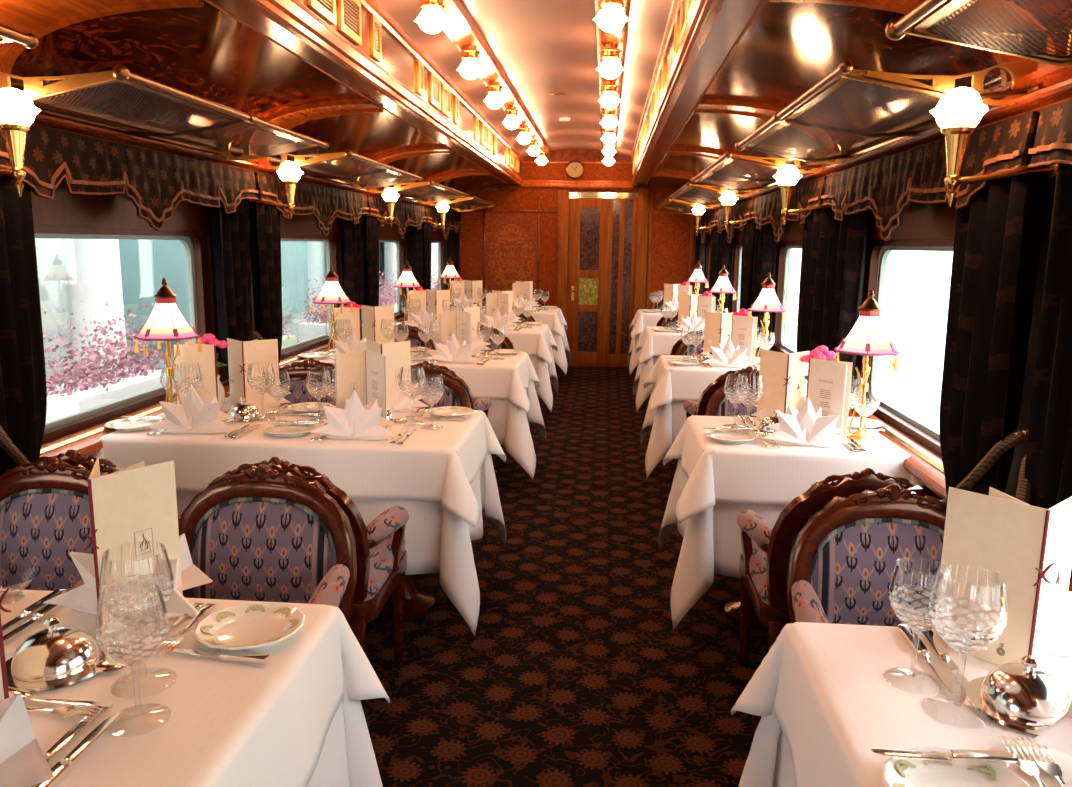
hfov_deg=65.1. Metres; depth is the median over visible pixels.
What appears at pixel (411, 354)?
butter knife
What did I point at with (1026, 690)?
cloche
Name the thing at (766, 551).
dining chair
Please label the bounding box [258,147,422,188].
luggage rack
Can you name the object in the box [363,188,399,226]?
wall sconce
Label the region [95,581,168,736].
wine glass
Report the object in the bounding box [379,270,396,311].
flower planter
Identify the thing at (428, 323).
bowl
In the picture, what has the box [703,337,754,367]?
folded napkin
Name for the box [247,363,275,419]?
wine glass
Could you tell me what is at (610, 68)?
ceiling lamp
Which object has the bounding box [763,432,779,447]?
fork
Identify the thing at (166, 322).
table lamp
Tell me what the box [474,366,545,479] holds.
undercloth
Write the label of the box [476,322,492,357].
wine glass
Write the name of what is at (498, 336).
dining chair
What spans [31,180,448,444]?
wall
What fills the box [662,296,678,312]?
folded napkin
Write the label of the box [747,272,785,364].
table lamp
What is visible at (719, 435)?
bread plate
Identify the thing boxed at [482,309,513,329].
folded napkin
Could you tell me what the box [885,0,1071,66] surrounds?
luggage rack
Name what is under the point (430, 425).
wine glass
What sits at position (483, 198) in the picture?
trim
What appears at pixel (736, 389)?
bowl
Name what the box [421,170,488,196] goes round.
trim
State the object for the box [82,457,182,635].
menu card
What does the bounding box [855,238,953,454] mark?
window
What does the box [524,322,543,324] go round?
bread plate
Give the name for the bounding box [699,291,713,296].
flower vase
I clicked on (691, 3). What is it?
ceiling vent
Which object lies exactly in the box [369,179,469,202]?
luggage rack
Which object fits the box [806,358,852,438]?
menu card
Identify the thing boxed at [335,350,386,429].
menu card
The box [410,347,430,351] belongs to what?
bread plate
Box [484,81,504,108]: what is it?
ceiling lamp
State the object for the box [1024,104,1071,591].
curtain
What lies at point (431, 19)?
ceiling lamp
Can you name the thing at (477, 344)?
folded napkin
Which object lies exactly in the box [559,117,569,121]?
smoke detector
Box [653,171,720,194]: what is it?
trim
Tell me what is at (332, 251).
window
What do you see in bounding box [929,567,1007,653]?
bowl
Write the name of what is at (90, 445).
trim
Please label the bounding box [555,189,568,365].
trim
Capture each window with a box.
[34,225,211,442]
[280,233,339,359]
[379,237,405,319]
[431,239,444,289]
[706,243,710,291]
[731,242,741,312]
[772,241,801,353]
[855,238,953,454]
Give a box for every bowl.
[8,688,30,700]
[95,581,167,665]
[99,543,173,626]
[247,363,274,394]
[265,370,290,399]
[306,370,330,398]
[322,367,335,398]
[398,367,425,398]
[418,323,432,341]
[419,374,443,404]
[476,322,492,341]
[490,326,504,344]
[687,325,704,345]
[724,377,748,404]
[735,373,763,406]
[758,332,774,349]
[852,386,879,416]
[889,559,952,631]
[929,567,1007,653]
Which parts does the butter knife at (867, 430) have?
handle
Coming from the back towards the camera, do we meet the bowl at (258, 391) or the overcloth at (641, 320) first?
the overcloth at (641, 320)
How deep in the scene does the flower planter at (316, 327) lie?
9.79 m
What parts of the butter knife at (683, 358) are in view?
handle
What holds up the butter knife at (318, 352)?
on the bread plate at (316, 356)
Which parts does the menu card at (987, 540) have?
spine cord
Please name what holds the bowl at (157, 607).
on the wine glass at (157, 607)
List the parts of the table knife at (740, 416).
handle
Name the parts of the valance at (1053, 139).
cord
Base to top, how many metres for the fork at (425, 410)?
0.011 m
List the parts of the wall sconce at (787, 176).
globe, arm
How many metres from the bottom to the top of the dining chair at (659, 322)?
0.787 m
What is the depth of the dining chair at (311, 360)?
3.94 m
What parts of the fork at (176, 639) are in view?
handle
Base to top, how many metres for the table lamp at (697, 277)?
0.505 m
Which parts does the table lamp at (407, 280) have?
lamp shade, shade trim, stem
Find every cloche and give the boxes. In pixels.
[6,617,112,691]
[226,397,265,421]
[387,408,397,422]
[699,351,711,361]
[754,409,780,434]
[964,655,1071,734]
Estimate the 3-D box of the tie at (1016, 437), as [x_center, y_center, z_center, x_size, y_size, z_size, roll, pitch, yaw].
[1.109,0.255,2.166,0.108,0.404,0.332,1,10,2]
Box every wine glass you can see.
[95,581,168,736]
[99,543,175,698]
[160,365,175,396]
[173,362,201,394]
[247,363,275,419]
[265,370,290,422]
[306,370,330,420]
[322,367,335,423]
[335,319,351,337]
[381,319,397,341]
[393,325,408,341]
[398,367,425,424]
[409,299,420,313]
[418,323,432,356]
[419,374,443,428]
[429,321,439,341]
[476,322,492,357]
[490,326,504,359]
[512,300,523,327]
[522,304,532,327]
[681,328,695,350]
[687,325,704,362]
[724,377,748,426]
[735,373,763,431]
[758,332,774,365]
[847,376,862,433]
[852,386,879,442]
[889,559,952,694]
[923,567,1007,728]
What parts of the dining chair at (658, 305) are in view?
frame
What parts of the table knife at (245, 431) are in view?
handle, blade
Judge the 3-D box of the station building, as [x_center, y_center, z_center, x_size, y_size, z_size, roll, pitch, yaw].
[-2.369,-3.884,18.877,1.650,6.000,42.000,2,10,5]
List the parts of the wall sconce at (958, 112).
globe, arm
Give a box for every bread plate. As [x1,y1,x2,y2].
[104,418,159,431]
[193,602,304,649]
[263,423,315,436]
[287,402,333,412]
[298,353,329,359]
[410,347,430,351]
[411,355,427,361]
[428,406,473,417]
[493,349,521,354]
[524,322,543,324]
[541,306,556,307]
[641,310,657,312]
[651,328,672,331]
[667,359,698,365]
[704,429,756,443]
[847,417,882,429]
[882,747,1030,786]
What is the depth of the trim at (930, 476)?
2.56 m
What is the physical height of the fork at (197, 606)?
0.011 m
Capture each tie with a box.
[0,425,29,465]
[252,329,264,339]
[942,429,1027,501]
[1016,456,1030,503]
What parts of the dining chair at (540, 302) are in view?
frame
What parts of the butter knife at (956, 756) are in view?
blade, handle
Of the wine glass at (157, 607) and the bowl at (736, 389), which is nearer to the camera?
the wine glass at (157, 607)
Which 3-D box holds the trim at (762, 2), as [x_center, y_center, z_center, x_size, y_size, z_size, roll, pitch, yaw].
[0.704,-1.261,3.589,0.010,0.012,10.800,2,10,5]
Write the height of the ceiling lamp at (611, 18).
0.150 m
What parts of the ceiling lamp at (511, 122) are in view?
globe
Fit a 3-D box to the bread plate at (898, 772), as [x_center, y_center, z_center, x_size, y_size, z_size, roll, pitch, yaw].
[0.496,0.471,0.979,0.171,0.020,0.171,3,10,13]
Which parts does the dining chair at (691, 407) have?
frame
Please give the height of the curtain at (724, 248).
1.180 m
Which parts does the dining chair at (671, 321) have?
backrest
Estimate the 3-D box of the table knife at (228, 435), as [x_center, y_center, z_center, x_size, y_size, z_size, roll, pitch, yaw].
[-1.000,0.123,2.833,0.019,0.017,0.215,1,10,2]
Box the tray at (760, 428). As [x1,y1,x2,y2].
[754,425,772,434]
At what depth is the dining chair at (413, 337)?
5.62 m
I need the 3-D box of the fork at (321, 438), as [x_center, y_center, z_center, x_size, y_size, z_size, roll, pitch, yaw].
[-0.691,0.132,2.808,0.025,0.011,0.195,2,10,6]
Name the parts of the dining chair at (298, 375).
frame, backrest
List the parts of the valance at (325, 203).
cord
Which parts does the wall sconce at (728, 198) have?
globe, arm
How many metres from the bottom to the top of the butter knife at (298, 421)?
0.017 m
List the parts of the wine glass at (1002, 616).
stem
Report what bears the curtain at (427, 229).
hanging from the wall at (65, 209)
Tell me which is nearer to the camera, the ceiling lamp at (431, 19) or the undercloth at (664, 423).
the ceiling lamp at (431, 19)
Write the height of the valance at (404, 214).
0.276 m
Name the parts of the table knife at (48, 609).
blade, handle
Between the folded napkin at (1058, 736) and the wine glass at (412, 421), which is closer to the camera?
the folded napkin at (1058, 736)
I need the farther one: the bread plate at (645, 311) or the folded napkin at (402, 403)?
the bread plate at (645, 311)
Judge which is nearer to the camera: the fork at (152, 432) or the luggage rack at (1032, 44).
the luggage rack at (1032, 44)
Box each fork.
[26,705,102,717]
[110,656,132,663]
[131,603,204,653]
[146,429,161,434]
[150,603,215,654]
[154,430,165,435]
[264,404,285,412]
[271,404,291,413]
[310,434,321,440]
[317,434,328,440]
[405,408,423,417]
[413,409,428,417]
[755,432,772,447]
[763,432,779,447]
[998,736,1045,786]
[1020,737,1065,786]
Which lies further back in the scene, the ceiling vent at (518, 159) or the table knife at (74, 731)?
the ceiling vent at (518, 159)
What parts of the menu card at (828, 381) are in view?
spine cord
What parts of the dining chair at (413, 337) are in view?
backrest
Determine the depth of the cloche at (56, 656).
1.23 m
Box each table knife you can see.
[2,589,66,631]
[3,604,63,641]
[26,707,103,786]
[32,712,121,786]
[224,423,252,437]
[230,424,261,438]
[390,428,408,443]
[397,429,416,444]
[737,414,749,426]
[744,415,757,426]
[844,443,858,450]
[847,436,866,451]
[898,624,952,693]
[918,627,968,689]
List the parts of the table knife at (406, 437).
handle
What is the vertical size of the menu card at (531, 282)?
0.265 m
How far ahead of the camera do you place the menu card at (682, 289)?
8.12 m
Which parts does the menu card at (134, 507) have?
spine cord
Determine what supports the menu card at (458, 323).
on the overcloth at (508, 378)
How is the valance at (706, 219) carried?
hanging from the wall at (920, 220)
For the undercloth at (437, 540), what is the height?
0.583 m
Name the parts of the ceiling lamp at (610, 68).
globe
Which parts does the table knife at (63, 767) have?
handle, blade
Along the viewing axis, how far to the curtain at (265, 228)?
3.99 m
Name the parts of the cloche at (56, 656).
knob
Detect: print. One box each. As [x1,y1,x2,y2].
[134,528,153,560]
[395,370,401,382]
[1052,564,1062,597]
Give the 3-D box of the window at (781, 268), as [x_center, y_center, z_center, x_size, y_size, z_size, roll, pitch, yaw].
[1.454,-0.491,4.549,0.055,0.660,1.320,2,10,5]
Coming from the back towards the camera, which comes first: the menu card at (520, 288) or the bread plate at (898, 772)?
the menu card at (520, 288)
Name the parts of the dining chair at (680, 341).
frame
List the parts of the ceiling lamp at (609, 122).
globe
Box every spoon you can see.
[8,688,112,711]
[89,659,124,672]
[392,418,406,421]
[1008,716,1042,725]
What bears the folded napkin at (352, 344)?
on the overcloth at (508, 378)
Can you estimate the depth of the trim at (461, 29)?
4.29 m
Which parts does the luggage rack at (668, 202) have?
rail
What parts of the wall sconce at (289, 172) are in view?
arm, globe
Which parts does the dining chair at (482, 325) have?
frame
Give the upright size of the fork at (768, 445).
0.011 m
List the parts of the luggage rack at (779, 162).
rail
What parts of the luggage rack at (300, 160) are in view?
rail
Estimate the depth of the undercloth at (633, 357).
8.01 m
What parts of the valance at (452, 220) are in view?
cord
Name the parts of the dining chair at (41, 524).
frame, backrest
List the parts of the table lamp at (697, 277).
shade trim, lamp shade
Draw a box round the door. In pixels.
[566,191,637,366]
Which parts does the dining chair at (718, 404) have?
frame, backrest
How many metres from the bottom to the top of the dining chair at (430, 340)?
0.787 m
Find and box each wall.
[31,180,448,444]
[461,163,700,362]
[702,177,1056,499]
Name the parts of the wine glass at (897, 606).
stem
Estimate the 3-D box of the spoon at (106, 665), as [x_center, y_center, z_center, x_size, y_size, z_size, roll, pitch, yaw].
[-0.703,0.407,1.261,0.176,0.014,0.034,2,10,4]
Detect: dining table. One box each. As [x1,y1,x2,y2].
[379,575,434,619]
[724,599,767,628]
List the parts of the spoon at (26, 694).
handle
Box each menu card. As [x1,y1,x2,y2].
[0,588,10,699]
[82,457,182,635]
[174,343,219,404]
[227,338,279,408]
[334,307,362,349]
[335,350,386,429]
[361,305,394,343]
[366,340,410,411]
[408,290,427,322]
[426,289,449,320]
[439,311,470,350]
[451,281,465,303]
[451,306,479,350]
[463,280,481,306]
[486,293,508,328]
[492,290,512,322]
[512,282,529,300]
[516,281,532,297]
[663,284,679,306]
[678,285,691,300]
[678,294,701,322]
[697,296,715,319]
[703,311,733,355]
[731,315,757,365]
[756,349,809,418]
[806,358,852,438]
[934,487,1071,666]
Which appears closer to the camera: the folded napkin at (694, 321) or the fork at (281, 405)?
the fork at (281, 405)
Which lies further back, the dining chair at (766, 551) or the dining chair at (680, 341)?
the dining chair at (680, 341)
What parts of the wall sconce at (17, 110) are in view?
arm, globe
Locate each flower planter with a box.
[43,299,175,422]
[282,288,297,347]
[298,274,327,341]
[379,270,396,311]
[431,270,437,289]
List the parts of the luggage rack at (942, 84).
rail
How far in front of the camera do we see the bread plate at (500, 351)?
4.94 m
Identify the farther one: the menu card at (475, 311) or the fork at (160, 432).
the menu card at (475, 311)
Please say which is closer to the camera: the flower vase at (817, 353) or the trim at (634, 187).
the flower vase at (817, 353)
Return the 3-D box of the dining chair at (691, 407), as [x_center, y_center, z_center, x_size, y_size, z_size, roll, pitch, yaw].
[0.999,0.222,4.159,0.527,0.787,0.533,2,10,5]
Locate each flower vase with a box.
[195,333,227,410]
[344,301,362,322]
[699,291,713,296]
[732,308,752,316]
[800,345,835,379]
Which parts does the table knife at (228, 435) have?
handle, blade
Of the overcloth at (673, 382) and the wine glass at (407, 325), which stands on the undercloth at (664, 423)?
the overcloth at (673, 382)
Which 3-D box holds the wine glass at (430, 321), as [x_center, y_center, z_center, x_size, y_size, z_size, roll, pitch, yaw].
[-0.553,-0.303,4.717,0.096,0.203,0.096,-5,12,-30]
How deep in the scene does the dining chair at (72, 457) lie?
2.17 m
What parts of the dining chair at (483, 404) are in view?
frame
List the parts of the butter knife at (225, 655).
blade, handle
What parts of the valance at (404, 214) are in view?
cord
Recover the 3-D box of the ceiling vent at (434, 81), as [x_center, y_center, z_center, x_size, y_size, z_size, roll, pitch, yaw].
[-0.535,-1.604,4.449,0.012,0.156,0.240,2,10,5]
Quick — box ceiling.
[10,0,1071,203]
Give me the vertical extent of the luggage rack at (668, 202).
0.097 m
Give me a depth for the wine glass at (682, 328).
4.76 m
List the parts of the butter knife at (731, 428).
blade, handle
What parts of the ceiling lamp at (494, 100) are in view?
globe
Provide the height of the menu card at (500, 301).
0.265 m
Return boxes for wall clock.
[566,160,583,178]
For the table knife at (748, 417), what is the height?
0.017 m
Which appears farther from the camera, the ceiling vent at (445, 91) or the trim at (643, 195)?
the trim at (643, 195)
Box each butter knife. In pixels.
[119,415,164,419]
[168,647,270,664]
[272,420,320,423]
[277,412,320,415]
[303,351,332,353]
[411,354,429,355]
[420,417,464,419]
[667,357,697,359]
[704,426,753,430]
[847,428,883,431]
[871,749,1020,766]
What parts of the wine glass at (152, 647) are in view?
stem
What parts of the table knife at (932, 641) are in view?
handle, blade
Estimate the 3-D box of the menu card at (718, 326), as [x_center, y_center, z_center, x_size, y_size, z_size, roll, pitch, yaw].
[1.068,-0.335,4.852,0.175,0.265,0.147,2,10,5]
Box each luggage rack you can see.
[0,24,38,48]
[0,65,328,160]
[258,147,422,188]
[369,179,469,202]
[426,195,496,211]
[656,197,717,213]
[669,182,754,205]
[690,150,827,192]
[735,59,1044,164]
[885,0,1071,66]
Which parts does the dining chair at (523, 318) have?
frame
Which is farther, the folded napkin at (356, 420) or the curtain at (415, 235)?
the curtain at (415, 235)
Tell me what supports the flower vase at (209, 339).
on the overcloth at (436, 464)
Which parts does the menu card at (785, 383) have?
spine cord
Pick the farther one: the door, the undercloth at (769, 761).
the door
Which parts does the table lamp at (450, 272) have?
stem, lamp shade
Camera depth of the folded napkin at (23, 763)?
0.97 m
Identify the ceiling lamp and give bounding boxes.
[415,0,448,33]
[457,45,482,78]
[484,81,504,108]
[503,106,520,128]
[516,124,531,144]
[527,139,540,155]
[536,150,546,164]
[593,0,628,31]
[596,44,623,78]
[599,81,620,108]
[600,108,617,129]
[601,128,616,144]
[601,142,615,155]
[602,155,614,165]
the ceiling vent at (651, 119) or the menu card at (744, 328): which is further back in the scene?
the ceiling vent at (651, 119)
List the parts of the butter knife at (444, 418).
handle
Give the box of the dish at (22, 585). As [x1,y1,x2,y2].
[0,574,36,597]
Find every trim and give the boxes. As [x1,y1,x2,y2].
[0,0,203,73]
[20,90,463,213]
[40,316,406,456]
[40,317,406,453]
[204,0,508,184]
[242,0,522,185]
[245,99,383,151]
[359,146,452,181]
[360,0,523,160]
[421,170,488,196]
[441,0,550,153]
[459,202,460,276]
[461,209,557,211]
[468,185,516,190]
[483,198,485,294]
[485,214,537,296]
[521,161,632,163]
[521,183,631,186]
[523,149,631,161]
[523,180,630,183]
[536,199,539,296]
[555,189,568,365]
[558,186,648,189]
[595,0,628,156]
[630,0,680,161]
[631,0,723,186]
[634,190,648,367]
[645,0,765,185]
[646,190,652,308]
[648,211,683,213]
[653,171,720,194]
[667,147,761,184]
[688,196,694,284]
[693,65,1071,215]
[694,99,839,154]
[757,347,1071,591]
[765,349,943,472]
[768,0,1066,84]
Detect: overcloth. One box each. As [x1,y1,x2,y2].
[0,589,389,786]
[90,403,505,527]
[300,349,539,413]
[405,321,557,364]
[480,306,567,337]
[629,309,664,337]
[636,326,686,364]
[643,355,759,411]
[663,415,923,523]
[731,622,1071,786]
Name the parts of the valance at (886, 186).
cord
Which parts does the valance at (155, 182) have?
cord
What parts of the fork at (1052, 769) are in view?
handle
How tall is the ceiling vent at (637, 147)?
0.156 m
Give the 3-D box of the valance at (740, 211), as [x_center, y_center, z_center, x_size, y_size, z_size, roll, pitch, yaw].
[1.456,-1.264,6.267,0.042,0.276,1.772,2,10,5]
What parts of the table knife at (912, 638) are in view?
handle, blade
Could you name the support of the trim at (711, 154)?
attached to the wall at (920, 220)
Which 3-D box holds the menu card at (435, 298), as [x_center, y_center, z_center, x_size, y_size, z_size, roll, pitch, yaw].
[-0.807,-0.705,6.770,0.158,0.265,0.159,8,13,36]
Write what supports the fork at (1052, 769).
on the overcloth at (837, 702)
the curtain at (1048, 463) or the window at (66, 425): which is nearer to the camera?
the curtain at (1048, 463)
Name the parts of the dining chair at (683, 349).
frame, backrest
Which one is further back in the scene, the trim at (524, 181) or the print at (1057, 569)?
the trim at (524, 181)
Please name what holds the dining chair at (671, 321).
on the floor
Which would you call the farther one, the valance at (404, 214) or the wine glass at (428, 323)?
the valance at (404, 214)
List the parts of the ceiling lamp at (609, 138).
globe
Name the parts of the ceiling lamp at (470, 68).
globe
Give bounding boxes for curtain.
[0,176,46,474]
[211,199,251,385]
[249,174,281,362]
[344,201,363,339]
[363,198,378,306]
[409,222,422,290]
[422,209,431,289]
[448,229,458,287]
[694,233,705,294]
[709,217,717,296]
[715,210,731,312]
[740,202,755,311]
[751,223,774,356]
[797,183,829,357]
[821,174,868,382]
[939,117,1048,495]
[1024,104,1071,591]
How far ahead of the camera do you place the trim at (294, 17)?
3.11 m
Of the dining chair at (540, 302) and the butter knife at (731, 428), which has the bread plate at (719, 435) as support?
the butter knife at (731, 428)
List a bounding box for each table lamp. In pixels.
[134,278,202,420]
[312,265,352,353]
[393,260,421,323]
[439,257,461,304]
[686,260,707,294]
[708,265,736,312]
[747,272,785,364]
[834,290,899,439]
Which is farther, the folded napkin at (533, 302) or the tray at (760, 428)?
the folded napkin at (533, 302)
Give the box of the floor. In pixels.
[348,366,767,786]
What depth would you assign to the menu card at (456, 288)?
8.32 m
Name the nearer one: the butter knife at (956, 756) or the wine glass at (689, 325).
the butter knife at (956, 756)
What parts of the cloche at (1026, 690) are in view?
knob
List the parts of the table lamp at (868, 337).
stem, lamp shade, shade trim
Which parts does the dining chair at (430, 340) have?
frame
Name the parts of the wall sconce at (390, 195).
arm, globe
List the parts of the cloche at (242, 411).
knob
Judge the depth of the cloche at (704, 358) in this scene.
4.70 m
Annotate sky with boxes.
[785,248,952,430]
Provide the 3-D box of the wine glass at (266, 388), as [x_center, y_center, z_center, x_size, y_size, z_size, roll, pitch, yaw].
[-0.912,0.014,2.969,0.087,0.183,0.087,4,11,18]
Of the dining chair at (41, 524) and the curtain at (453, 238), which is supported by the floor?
the dining chair at (41, 524)
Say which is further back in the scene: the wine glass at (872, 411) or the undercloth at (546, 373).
the undercloth at (546, 373)
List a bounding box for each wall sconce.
[0,88,40,196]
[249,161,302,218]
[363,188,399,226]
[423,202,448,230]
[692,204,717,234]
[719,191,754,231]
[774,165,830,224]
[930,87,1057,206]
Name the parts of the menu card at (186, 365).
spine cord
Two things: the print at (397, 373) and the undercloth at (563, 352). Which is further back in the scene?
the undercloth at (563, 352)
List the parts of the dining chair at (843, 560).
backrest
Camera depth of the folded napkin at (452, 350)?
4.51 m
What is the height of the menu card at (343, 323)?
0.265 m
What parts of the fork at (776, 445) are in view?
handle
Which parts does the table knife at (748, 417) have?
handle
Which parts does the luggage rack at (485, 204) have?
rail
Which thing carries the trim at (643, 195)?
attached to the wall at (671, 233)
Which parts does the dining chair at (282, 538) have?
backrest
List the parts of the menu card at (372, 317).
spine cord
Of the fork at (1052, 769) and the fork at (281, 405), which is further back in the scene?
the fork at (281, 405)
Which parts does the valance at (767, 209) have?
cord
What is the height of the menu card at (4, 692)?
0.265 m
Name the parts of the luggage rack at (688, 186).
rail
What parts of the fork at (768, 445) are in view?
handle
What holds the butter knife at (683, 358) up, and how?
on the bread plate at (678, 362)
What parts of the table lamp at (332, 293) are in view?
lamp shade, shade trim, stem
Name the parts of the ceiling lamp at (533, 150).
globe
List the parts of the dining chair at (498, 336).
backrest, frame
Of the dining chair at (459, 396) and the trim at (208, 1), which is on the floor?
the dining chair at (459, 396)
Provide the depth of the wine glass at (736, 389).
2.92 m
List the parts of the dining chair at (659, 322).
frame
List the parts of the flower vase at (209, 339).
stem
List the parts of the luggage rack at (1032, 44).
rail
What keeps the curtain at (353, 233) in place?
hanging from the wall at (65, 209)
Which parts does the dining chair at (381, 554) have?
frame, leg, seat rail, seat, leg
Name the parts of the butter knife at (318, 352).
handle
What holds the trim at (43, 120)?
attached to the wall at (65, 209)
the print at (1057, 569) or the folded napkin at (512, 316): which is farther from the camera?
the folded napkin at (512, 316)
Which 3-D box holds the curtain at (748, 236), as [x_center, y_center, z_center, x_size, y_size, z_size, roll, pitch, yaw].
[1.437,-0.692,5.676,0.081,1.180,0.361,2,10,5]
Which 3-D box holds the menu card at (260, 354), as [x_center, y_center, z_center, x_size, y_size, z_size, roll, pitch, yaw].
[-1.108,-0.079,3.238,0.158,0.265,0.159,8,13,36]
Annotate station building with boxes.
[35,238,437,385]
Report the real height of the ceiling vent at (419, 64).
0.156 m
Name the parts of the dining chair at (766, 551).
leg, seat, seat rail, leg, frame, panel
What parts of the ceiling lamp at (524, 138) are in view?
globe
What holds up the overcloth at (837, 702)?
on the undercloth at (769, 761)
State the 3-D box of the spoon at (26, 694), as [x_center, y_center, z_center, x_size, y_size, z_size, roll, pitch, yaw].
[-0.672,0.424,1.164,0.176,0.014,0.034,2,10,8]
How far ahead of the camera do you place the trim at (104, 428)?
2.79 m
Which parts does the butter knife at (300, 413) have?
blade, handle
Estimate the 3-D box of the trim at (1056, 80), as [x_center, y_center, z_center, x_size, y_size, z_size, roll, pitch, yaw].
[1.278,-0.979,3.591,0.140,0.108,10.800,2,10,5]
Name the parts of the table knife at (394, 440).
handle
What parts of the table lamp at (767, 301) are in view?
stem, shade trim, lamp shade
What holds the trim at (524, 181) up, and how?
attached to the wall at (671, 233)
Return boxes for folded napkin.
[0,693,53,786]
[43,533,211,618]
[146,384,233,433]
[224,379,290,407]
[310,389,393,439]
[327,331,365,359]
[389,378,428,411]
[406,307,438,328]
[426,333,477,363]
[454,293,475,307]
[471,329,490,352]
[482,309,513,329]
[509,311,521,323]
[513,295,533,310]
[530,297,539,307]
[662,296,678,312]
[676,311,704,332]
[700,339,711,353]
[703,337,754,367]
[752,392,805,420]
[763,396,851,447]
[950,590,1071,655]
[1033,700,1071,786]
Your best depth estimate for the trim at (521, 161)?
8.88 m
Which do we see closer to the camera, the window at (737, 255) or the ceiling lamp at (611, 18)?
the ceiling lamp at (611, 18)
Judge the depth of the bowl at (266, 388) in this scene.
2.96 m
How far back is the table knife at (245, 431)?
2.78 m
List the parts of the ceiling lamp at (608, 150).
globe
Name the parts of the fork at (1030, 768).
handle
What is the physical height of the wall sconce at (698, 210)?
0.256 m
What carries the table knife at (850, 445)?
on the overcloth at (750, 472)
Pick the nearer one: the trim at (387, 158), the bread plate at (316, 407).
the bread plate at (316, 407)
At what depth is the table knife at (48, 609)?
1.42 m
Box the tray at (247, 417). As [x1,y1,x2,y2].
[226,413,265,421]
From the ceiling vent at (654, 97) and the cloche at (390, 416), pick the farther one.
the ceiling vent at (654, 97)
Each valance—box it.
[0,125,257,230]
[255,172,368,235]
[367,195,426,237]
[425,207,461,239]
[694,210,717,242]
[715,199,753,242]
[751,176,826,241]
[821,111,1037,240]
[1028,98,1071,166]
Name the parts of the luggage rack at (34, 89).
rail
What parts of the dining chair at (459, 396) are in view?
backrest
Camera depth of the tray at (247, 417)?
3.00 m
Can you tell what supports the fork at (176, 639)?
on the overcloth at (230, 723)
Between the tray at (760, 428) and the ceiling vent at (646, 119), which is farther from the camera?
the ceiling vent at (646, 119)
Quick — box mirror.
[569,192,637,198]
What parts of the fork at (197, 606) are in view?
handle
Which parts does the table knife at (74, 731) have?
handle, blade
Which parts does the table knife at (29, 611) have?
blade, handle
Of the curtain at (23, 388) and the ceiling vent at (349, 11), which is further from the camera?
the ceiling vent at (349, 11)
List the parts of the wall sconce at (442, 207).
arm, globe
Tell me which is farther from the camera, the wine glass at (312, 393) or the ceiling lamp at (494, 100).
the ceiling lamp at (494, 100)
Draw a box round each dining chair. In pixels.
[0,457,108,591]
[22,449,181,522]
[178,464,356,622]
[221,457,408,700]
[279,360,335,405]
[291,358,334,368]
[394,323,436,349]
[395,324,432,349]
[411,361,490,417]
[411,363,470,408]
[480,324,513,348]
[480,326,511,457]
[482,294,485,305]
[513,308,533,323]
[532,296,547,307]
[650,299,663,309]
[656,309,678,325]
[660,312,677,326]
[663,329,703,354]
[675,333,703,459]
[683,366,758,418]
[705,371,758,575]
[737,468,940,666]
[787,484,946,628]
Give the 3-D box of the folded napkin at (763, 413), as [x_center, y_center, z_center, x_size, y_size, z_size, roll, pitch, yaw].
[0.948,0.018,3.148,0.280,0.164,0.154,3,10,10]
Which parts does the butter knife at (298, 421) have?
blade, handle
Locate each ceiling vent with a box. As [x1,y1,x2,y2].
[308,0,335,24]
[338,0,361,45]
[370,14,381,61]
[416,59,423,96]
[429,71,440,109]
[441,83,450,117]
[454,95,458,124]
[474,116,478,140]
[481,122,486,146]
[487,127,492,151]
[494,134,496,155]
[505,146,507,164]
[509,150,512,168]
[513,153,516,170]
[517,157,519,173]
[636,147,637,164]
[642,122,644,147]
[644,116,647,140]
[650,95,653,124]
[653,82,656,117]
[656,71,661,109]
[661,58,665,95]
[673,11,680,60]
[679,0,687,44]
[687,0,695,22]
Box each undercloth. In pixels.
[176,443,505,635]
[307,662,382,786]
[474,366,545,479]
[529,341,557,411]
[551,319,570,374]
[628,332,642,374]
[633,345,658,410]
[641,383,697,477]
[659,459,785,629]
[739,694,794,786]
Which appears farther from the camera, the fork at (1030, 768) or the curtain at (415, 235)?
the curtain at (415, 235)
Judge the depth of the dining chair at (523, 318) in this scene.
7.35 m
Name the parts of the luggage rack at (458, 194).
rail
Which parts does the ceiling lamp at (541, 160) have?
globe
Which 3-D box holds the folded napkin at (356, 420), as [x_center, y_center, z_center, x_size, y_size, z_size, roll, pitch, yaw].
[-0.592,0.061,2.783,0.280,0.164,0.153,2,10,5]
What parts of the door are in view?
handle, pane, pane, pane, pane, pane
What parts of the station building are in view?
window panel, window panel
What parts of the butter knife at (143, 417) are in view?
blade, handle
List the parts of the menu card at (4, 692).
spine cord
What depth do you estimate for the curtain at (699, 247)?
8.61 m
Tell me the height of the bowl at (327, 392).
0.114 m
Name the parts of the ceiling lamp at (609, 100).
globe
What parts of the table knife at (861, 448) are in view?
handle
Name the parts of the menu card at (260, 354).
spine cord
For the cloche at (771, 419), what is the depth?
2.93 m
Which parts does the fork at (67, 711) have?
handle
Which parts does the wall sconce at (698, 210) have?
globe, arm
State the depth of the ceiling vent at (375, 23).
3.30 m
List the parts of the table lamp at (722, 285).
stem, lamp shade, shade trim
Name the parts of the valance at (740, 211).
cord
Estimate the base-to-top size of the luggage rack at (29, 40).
0.097 m
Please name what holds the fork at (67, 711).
on the overcloth at (230, 723)
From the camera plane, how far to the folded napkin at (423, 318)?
6.32 m
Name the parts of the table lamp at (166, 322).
lamp shade, shade trim, stem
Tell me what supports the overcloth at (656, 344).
on the undercloth at (644, 369)

